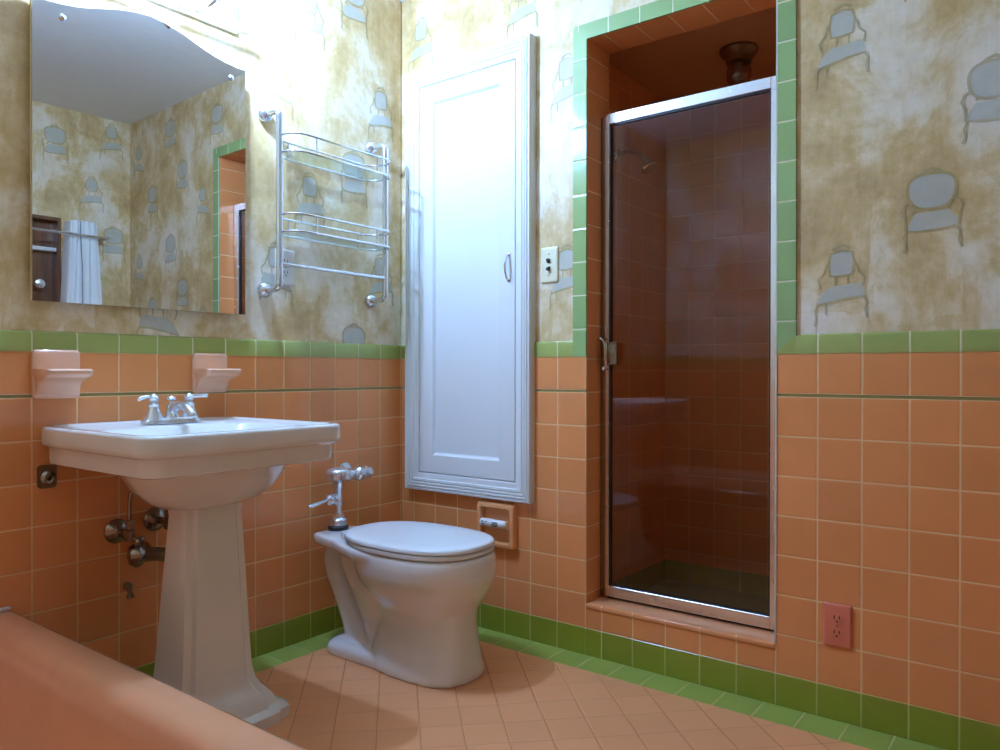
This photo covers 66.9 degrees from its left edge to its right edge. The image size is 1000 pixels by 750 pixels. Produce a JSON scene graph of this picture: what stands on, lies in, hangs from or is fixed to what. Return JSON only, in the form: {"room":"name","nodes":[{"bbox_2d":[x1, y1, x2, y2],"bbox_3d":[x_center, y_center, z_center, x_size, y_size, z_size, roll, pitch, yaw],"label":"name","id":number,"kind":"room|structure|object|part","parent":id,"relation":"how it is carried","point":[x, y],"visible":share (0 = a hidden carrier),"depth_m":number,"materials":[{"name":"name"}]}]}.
{"room":"bathroom","nodes":[
{"label":"bathroom","id":0,"kind":"room"},
{"bbox_2d":[0,0,400,344],"bbox_3d":[-1.133,-0.266,2.078,0.096,2.400,2.335,0,0,37],"label":"wall","id":1,"kind":"structure","parent":0,"point":[332,68],"depth_m":2.57,"materials":[{"name":"paper"}]},
{"bbox_2d":[37,464,56,488],"bbox_3d":[-1.156,0.261,1.940,0.029,0.060,0.046,0,0,37],"label":"bottle opener","id":2,"kind":"object","parent":1,"relation":"attached to","point":[46,474],"visible":0.99,"depth_m":1.94,"materials":[{"name":"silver metal"}]},
{"bbox_2d":[31,349,92,398],"bbox_3d":[-1.118,-0.002,1.938,0.090,0.126,0.118,0,0,37],"label":"soap dish","id":3,"kind":"object","parent":1,"relation":"attached to","point":[55,374],"visible":1,"depth_m":1.94,"materials":[{"name":"pink ceramic"}]},
{"bbox_2d":[33,369,92,393],"bbox_3d":[-1.114,0.017,1.935,0.081,0.064,0.118,0,0,37],"label":"tray","id":4,"kind":"object","parent":3,"relation":"on","point":[45,381],"depth_m":1.92,"materials":[{"name":"pink ceramic"}]},
{"bbox_2d":[123,582,133,598],"bbox_3d":[-1.030,0.600,2.106,0.029,0.045,0.024,0,0,37],"label":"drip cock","id":5,"kind":"object","parent":1,"relation":"attached to","point":[127,586],"visible":1,"depth_m":2.10,"materials":[{"name":"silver metal"}]},
{"bbox_2d":[30,0,244,314],"bbox_3d":[-0.991,-0.600,2.141,0.037,0.822,0.605,0,0,37],"label":"wall mirror","id":6,"kind":"object","parent":1,"relation":"attached to","point":[137,130],"visible":1,"depth_m":2.09,"materials":[{"name":"silver mirror glass"},{"name":"chrome"}]},
{"bbox_2d":[127,541,165,567],"bbox_3d":[-0.954,0.521,2.078,0.171,0.129,0.119,0,0,16],"label":"trap","id":7,"kind":"object","parent":1,"relation":"attached to","point":[136,557],"visible":0.51,"depth_m":2.05,"materials":[{"name":"silver metal"}]},
{"bbox_2d":[104,491,144,547],"bbox_3d":[-1.000,0.363,2.058,0.143,0.206,0.068,0,0,28],"label":"valve","id":8,"kind":"object","parent":7,"relation":"attached to","point":[116,530],"visible":0.73,"depth_m":2.05,"materials":[{"name":"silver metal"}]},
{"bbox_3d":[-0.976,0.451,2.047,0.033,0.031,0.032,0,0,37],"label":"valve handle","id":9,"kind":"part","parent":8,"relation":"part of","materials":[{"name":"silver metal"}]},
{"bbox_2d":[143,507,168,530],"bbox_3d":[-0.949,0.412,2.144,0.108,0.076,0.068,0,0,37],"label":"valve","id":10,"kind":"object","parent":1,"relation":"attached to","point":[155,518],"visible":0.59,"depth_m":2.15,"materials":[{"name":"silver metal"}]},
{"bbox_2d":[149,0,248,34],"bbox_3d":[-0.919,-1.117,2.107,0.205,0.121,0.555,0,0,37],"label":"vanity light","id":11,"kind":"object","parent":1,"relation":"attached to","point":[221,14],"visible":1,"depth_m":2.28,"materials":[{"name":"white glass"}]},
{"bbox_3d":[-1.012,-1.067,2.054,0.016,0.020,0.358,0,0,37],"label":"rail","id":12,"kind":"part","parent":11,"relation":"part of","materials":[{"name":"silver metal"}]},
{"bbox_3d":[-0.861,-1.097,2.196,0.159,0.080,0.013,0,0,37],"label":"lamp arm","id":13,"kind":"part","parent":11,"relation":"part of","materials":[{"name":"silver metal"}]},
{"bbox_3d":[-0.844,-1.068,2.277,0.018,0.022,0.194,0,0,37],"label":"rail","id":14,"kind":"part","parent":11,"relation":"part of","materials":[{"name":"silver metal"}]},
{"bbox_2d":[0,329,401,667],"bbox_3d":[-1.064,0.400,2.090,0.008,1.028,2.235,0,0,37],"label":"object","id":15,"kind":"structure","parent":1,"relation":"attached to","point":[59,571],"depth_m":2.17,"materials":[{"name":"orange tile"}]},
{"bbox_2d":[192,353,240,392],"bbox_3d":[-0.853,-0.006,2.287,0.090,0.120,0.116,0,0,37],"label":"soap dish","id":16,"kind":"object","parent":1,"relation":"attached to","point":[210,373],"visible":1,"depth_m":2.28,"materials":[{"name":"pink ceramic"}]},
{"bbox_2d":[194,369,240,389],"bbox_3d":[-0.849,0.013,2.284,0.081,0.064,0.116,0,0,37],"label":"tray","id":17,"kind":"object","parent":16,"relation":"on","point":[204,379],"depth_m":2.27,"materials":[{"name":"pink ceramic"}]},
{"bbox_2d":[135,605,342,676],"bbox_3d":[-1.064,0.871,2.091,0.006,0.088,2.235,0,0,37],"label":"baseboard","id":18,"kind":"structure","parent":1,"relation":"attached to","point":[265,640],"depth_m":2.56,"materials":[{"name":"green tile"}]},
{"bbox_2d":[275,248,293,285],"bbox_3d":[-0.720,-0.360,2.538,0.009,0.120,0.076,0,0,37],"label":"wall outlet","id":19,"kind":"object","parent":1,"relation":"attached to","point":[288,256],"visible":0.66,"depth_m":2.54,"materials":[{"name":"plastic"}]},
{"bbox_2d":[283,269,289,276],"bbox_3d":[-0.717,-0.341,2.536,0.002,0.027,0.029,0,0,37],"label":"receptacle","id":20,"kind":"object","parent":19,"relation":"attached to","point":[286,272],"depth_m":2.54,"materials":[{"name":"plastic"}]},
{"bbox_2d":[257,106,390,307],"bbox_3d":[-0.572,-0.564,2.615,0.149,0.626,0.522,0,0,37],"label":"rack","id":21,"kind":"object","parent":1,"relation":"attached to","point":[265,114],"visible":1,"depth_m":2.57,"materials":[{"name":"silver metal"}]},
{"bbox_3d":[-0.596,-0.488,2.466,0.005,0.062,0.005,0,0,37],"label":"rail post","id":22,"kind":"part","parent":21,"relation":"part of","materials":[{"name":"silver metal"}]},
{"bbox_3d":[-0.596,-0.744,2.465,0.005,0.062,0.005,0,0,37],"label":"rail post","id":23,"kind":"part","parent":21,"relation":"part of","materials":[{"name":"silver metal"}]},
{"bbox_3d":[-0.564,-0.461,2.610,0.130,0.008,0.456,0,0,37],"label":"shelf rail","id":24,"kind":"part","parent":21,"relation":"part of","materials":[{"name":"silver metal"}]},
{"bbox_3d":[-0.564,-0.717,2.609,0.130,0.008,0.456,0,0,37],"label":"shelf rail","id":25,"kind":"part","parent":21,"relation":"part of","materials":[{"name":"silver metal"}]},
{"bbox_3d":[-0.564,-0.517,2.610,0.130,0.008,0.456,0,0,37],"label":"guard rail","id":26,"kind":"part","parent":21,"relation":"part of","materials":[{"name":"silver metal"}]},
{"bbox_3d":[-0.564,-0.773,2.609,0.130,0.008,0.456,0,0,37],"label":"guard rail","id":27,"kind":"part","parent":21,"relation":"part of","materials":[{"name":"silver metal"}]},
{"bbox_2d":[251,627,946,749],"bbox_3d":[-0.092,0.959,1.355,2.437,0.080,2.235,0,0,37],"label":"floor","id":28,"kind":"structure","parent":0,"point":[529,695],"depth_m":2.06,"materials":[{"name":"orange tile"}]},
{"bbox_2d":[0,606,306,749],"bbox_3d":[-0.854,0.748,1.073,1.560,0.342,0.860,0,0,37],"label":"bathtub","id":29,"kind":"object","parent":28,"relation":"on","point":[58,692],"visible":1,"depth_m":1.45,"materials":[{"name":"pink ceramic"}]},
{"bbox_2d":[42,416,339,729],"bbox_3d":[-0.796,0.522,1.976,0.557,0.786,0.563,0,0,37],"label":"pedestal sink","id":30,"kind":"object","parent":28,"relation":"on","point":[203,473],"visible":0.97,"depth_m":1.89,"materials":[{"name":"white ceramic"}]},
{"bbox_2d":[137,393,207,424],"bbox_3d":[-0.909,0.092,2.102,0.157,0.083,0.159,0,0,-9],"label":"faucet","id":31,"kind":"object","parent":30,"relation":"on","point":[153,415],"visible":1,"depth_m":2.07,"materials":[{"name":"silver metal"}]},
{"bbox_3d":[-0.955,0.062,2.057,0.030,0.023,0.054,0,0,37],"label":"lever handle","id":32,"kind":"part","parent":31,"relation":"part of","materials":[{"name":"silver metal"}]},
{"bbox_3d":[-0.914,0.126,2.108,0.052,0.015,0.170,0,0,37],"label":"plate","id":33,"kind":"part","parent":31,"relation":"part of","materials":[{"name":"silver metal"}]},
{"bbox_3d":[-0.917,0.068,2.110,0.028,0.020,0.028,0,0,37],"label":"lift knob","id":34,"kind":"part","parent":31,"relation":"part of","materials":[{"name":"silver metal"}]},
{"bbox_3d":[-0.914,0.098,2.108,0.042,0.050,0.042,0,0,37],"label":"spout","id":35,"kind":"part","parent":31,"relation":"part of","materials":[{"name":"silver metal"}]},
{"bbox_3d":[-0.872,0.094,2.076,0.123,0.044,0.028,0,0,37],"label":"spout","id":36,"kind":"part","parent":31,"relation":"part of","materials":[{"name":"silver metal"}]},
{"bbox_3d":[-0.870,0.061,2.167,0.028,0.023,0.071,0,0,37],"label":"lever handle","id":37,"kind":"part","parent":31,"relation":"part of","materials":[{"name":"silver metal"}]},
{"bbox_2d":[42,416,339,510],"bbox_3d":[-0.795,0.232,1.975,0.557,0.206,0.563,0,0,37],"label":"basin","id":38,"kind":"object","parent":30,"relation":"in","point":[212,463],"depth_m":1.80,"materials":[{"name":"white ceramic"}]},
{"bbox_2d":[313,521,495,688],"bbox_3d":[-0.326,0.721,2.440,0.704,0.440,0.379,0,0,37],"label":"toilet","id":39,"kind":"object","parent":28,"relation":"on","point":[408,595],"visible":0.99,"depth_m":2.26,"materials":[{"name":"white ceramic"}]},
{"bbox_2d":[308,462,373,530],"bbox_3d":[-0.568,0.425,2.632,0.109,0.218,0.297,0,0,29],"label":"valve","id":40,"kind":"object","parent":39,"relation":"on","point":[344,472],"visible":1,"depth_m":2.60,"materials":[{"name":"silver metal"}]},
{"bbox_3d":[-0.601,0.427,2.555,0.040,0.039,0.131,0,0,31],"label":"lever","id":41,"kind":"part","parent":40,"relation":"part of","materials":[{"name":"silver metal"}]},
{"bbox_3d":[-0.260,0.510,2.394,0.512,0.018,0.350,0,0,37],"label":"lid","id":42,"kind":"part","parent":39,"relation":"part of","materials":[{"name":"white plastic"}]},
{"bbox_3d":[-0.249,0.529,2.386,0.487,0.014,0.350,0,0,37],"label":"seat","id":43,"kind":"part","parent":39,"relation":"part of","materials":[{"name":"white plastic"}]},
{"bbox_2d":[609,64,665,588],"bbox_3d":[0.464,-0.147,2.988,0.063,2.060,0.755,0,0,37],"label":"wall","id":44,"kind":"structure","parent":0,"point":[639,199],"depth_m":3.07,"materials":[{"name":"orange tile"}]},
{"bbox_2d":[613,147,657,174],"bbox_3d":[0.512,-0.814,2.857,0.179,0.126,0.068,0,0,42],"label":"shower head","id":45,"kind":"object","parent":44,"relation":"attached to","point":[648,165],"visible":1,"depth_m":2.83},
{"bbox_3d":[0.499,-0.831,2.872,0.130,0.060,0.020,0,0,44],"label":"arm","id":46,"kind":"part","parent":45,"relation":"part of","materials":[{"name":"silver metal"}]},
{"bbox_2d":[608,6,775,113],"bbox_3d":[0.627,-0.145,2.394,1.040,2.060,0.006,0,0,37],"label":"wall","id":47,"kind":"structure","parent":0,"point":[774,6],"depth_m":2.44,"materials":[{"name":"orange tile"}]},
{"bbox_2d":[609,7,775,100],"bbox_3d":[0.873,-1.201,2.712,1.040,0.050,0.815,0,0,37],"label":"ceiling","id":48,"kind":"structure","parent":0,"point":[688,63],"depth_m":2.82,"materials":[{"name":"paint"}]},
{"bbox_2d":[719,41,758,85],"bbox_3d":[0.862,-1.107,2.731,0.136,0.138,0.136,0,0,37],"label":"ceiling lamp","id":49,"kind":"object","parent":48,"relation":"attached to","point":[738,55],"visible":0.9,"depth_m":2.70,"materials":[{"name":"gold metal"}]},
{"bbox_3d":[0.862,-1.091,2.731,0.048,0.070,0.048,0,0,37],"label":"bulb","id":50,"kind":"part","parent":49,"relation":"part of","materials":[{"name":"glass"}]},
{"bbox_2d":[401,0,999,388],"bbox_3d":[0.630,-0.264,2.300,2.637,2.400,0.141,0,0,37],"label":"wall","id":51,"kind":"structure","parent":0,"point":[898,101],"depth_m":1.98,"materials":[{"name":"paper"}]},
{"bbox_2d":[405,34,535,503],"bbox_3d":[-0.129,-0.361,2.755,0.590,1.600,0.054,0,0,37],"label":"upper cabinet","id":52,"kind":"object","parent":51,"relation":"attached to","point":[470,119],"visible":1,"depth_m":2.75,"materials":[{"name":"white paint"}]},
{"bbox_3d":[-0.121,-0.361,2.765,0.451,1.461,0.024,0,0,37],"label":"door","id":53,"kind":"part","parent":52,"relation":"part of","materials":[{"name":"white paint"}]},
{"bbox_3d":[0.023,-0.374,2.624,0.012,0.102,0.029,0,0,37],"label":"handle","id":54,"kind":"part","parent":52,"relation":"part of","materials":[{"name":"silver metal"}]},
{"bbox_2d":[402,341,586,654],"bbox_3d":[-0.052,0.399,2.728,0.838,1.028,0.008,0,0,37],"label":"trim","id":55,"kind":"structure","parent":51,"relation":"attached to","point":[545,576],"depth_m":2.56,"materials":[{"name":"orange tile"}]},
{"bbox_2d":[477,500,516,549],"bbox_3d":[-0.018,0.530,2.672,0.164,0.158,0.044,0,0,37],"label":"paper holder","id":56,"kind":"object","parent":51,"relation":"attached to","point":[498,520],"visible":0.94,"depth_m":2.67,"materials":[{"name":"ceramic"}]},
{"bbox_2d":[541,246,558,282],"bbox_3d":[0.164,-0.372,2.555,0.068,0.120,0.017,0,0,37],"label":"light switch","id":57,"kind":"object","parent":51,"relation":"attached to","point":[549,255],"visible":1,"depth_m":2.55,"materials":[{"name":"beige plastic"}]},
{"bbox_2d":[587,40,608,602],"bbox_3d":[0.325,-0.091,2.533,0.006,2.010,0.139,0,0,37],"label":"trim","id":58,"kind":"structure","parent":51,"relation":"attached to","point":[598,59],"depth_m":2.51,"materials":[{"name":"orange tile"}]},
{"bbox_2d":[586,596,774,672],"bbox_3d":[0.566,0.831,2.347,0.610,0.170,0.149,0,0,37],"label":"trim","id":59,"kind":"structure","parent":51,"relation":"attached to","point":[753,647],"depth_m":2.28,"materials":[{"name":"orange tile"}]},
{"bbox_2d":[597,75,775,630],"bbox_3d":[0.577,-0.060,2.356,0.608,1.611,0.070,0,0,37],"label":"shower door","id":60,"kind":"structure","parent":59,"relation":"on","point":[609,349],"depth_m":2.42,"materials":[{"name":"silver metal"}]},
{"bbox_3d":[0.341,-0.069,2.510,0.032,0.114,0.031,0,0,37],"label":"handle","id":61,"kind":"part","parent":60,"relation":"part of","materials":[{"name":"silver metal"}]},
{"bbox_3d":[0.372,-0.071,2.497,0.036,0.075,0.014,0,0,37],"label":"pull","id":62,"kind":"part","parent":60,"relation":"part of","materials":[{"name":"silver metal"}]},
{"bbox_2d":[588,0,775,53],"bbox_3d":[0.571,-1.097,2.343,0.610,0.006,0.139,0,0,37],"label":"trim","id":63,"kind":"structure","parent":51,"relation":"attached to","point":[716,11],"depth_m":2.35,"materials":[{"name":"orange tile"}]},
{"bbox_2d":[573,0,796,356],"bbox_3d":[0.528,-0.602,2.285,0.713,1.085,0.008,0,0,37],"label":"trim","id":64,"kind":"structure","parent":51,"relation":"attached to","point":[787,9],"depth_m":2.10,"materials":[{"name":"green tile"}]},
{"bbox_2d":[477,603,999,749],"bbox_3d":[0.584,0.872,2.246,2.437,0.088,0.006,0,0,37],"label":"baseboard","id":65,"kind":"structure","parent":51,"relation":"attached to","point":[922,725],"depth_m":2.13,"materials":[{"name":"green tile"}]},
{"bbox_2d":[774,0,777,643],"bbox_3d":[0.767,-0.173,2.101,0.004,1.840,0.003,0,0,37],"label":"trim","id":66,"kind":"structure","parent":51,"relation":"attached to","point":[776,0],"depth_m":2.10,"materials":[{"name":"tile"}]},
{"bbox_2d":[823,601,851,649],"bbox_3d":[0.893,0.663,2.004,0.072,0.114,0.009,0,0,37],"label":"wall outlet","id":67,"kind":"object","parent":51,"relation":"attached to","point":[837,618],"visible":1,"depth_m":2.00,"materials":[{"name":"plastic"}]},
{"bbox_2d":[831,613,842,623],"bbox_3d":[0.891,0.644,2.002,0.029,0.027,0.002,0,0,37],"label":"receptacle","id":68,"kind":"object","parent":67,"relation":"attached to","point":[836,618],"depth_m":2.00,"materials":[{"name":"plastic"}]},
{"bbox_2d":[831,628,842,638],"bbox_3d":[0.891,0.683,2.002,0.029,0.027,0.002,0,0,37],"label":"receptacle","id":69,"kind":"object","parent":67,"relation":"attached to","point":[836,633],"depth_m":2.00,"materials":[{"name":"plastic"}]},
{"bbox_2d":[775,329,999,725],"bbox_3d":[1.162,0.405,1.808,0.989,1.028,0.008,0,0,37],"label":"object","id":70,"kind":"structure","parent":51,"relation":"attached to","point":[888,443],"depth_m":1.93,"materials":[{"name":"orange tile"}]},
{"bbox_2d":[645,579,768,612],"bbox_3d":[0.870,0.909,2.721,1.040,0.050,0.815,0,0,37],"label":"floor","id":71,"kind":"structure","parent":0,"point":[699,592],"depth_m":3.04,"materials":[{"name":"green tile"}]},
{"bbox_2d":[665,92,769,596],"bbox_3d":[1.099,-0.147,3.017,1.040,2.060,0.063,0,0,37],"label":"wall","id":72,"kind":"structure","parent":0,"point":[718,155],"depth_m":3.13,"materials":[{"name":"orange tile"}]}
]}

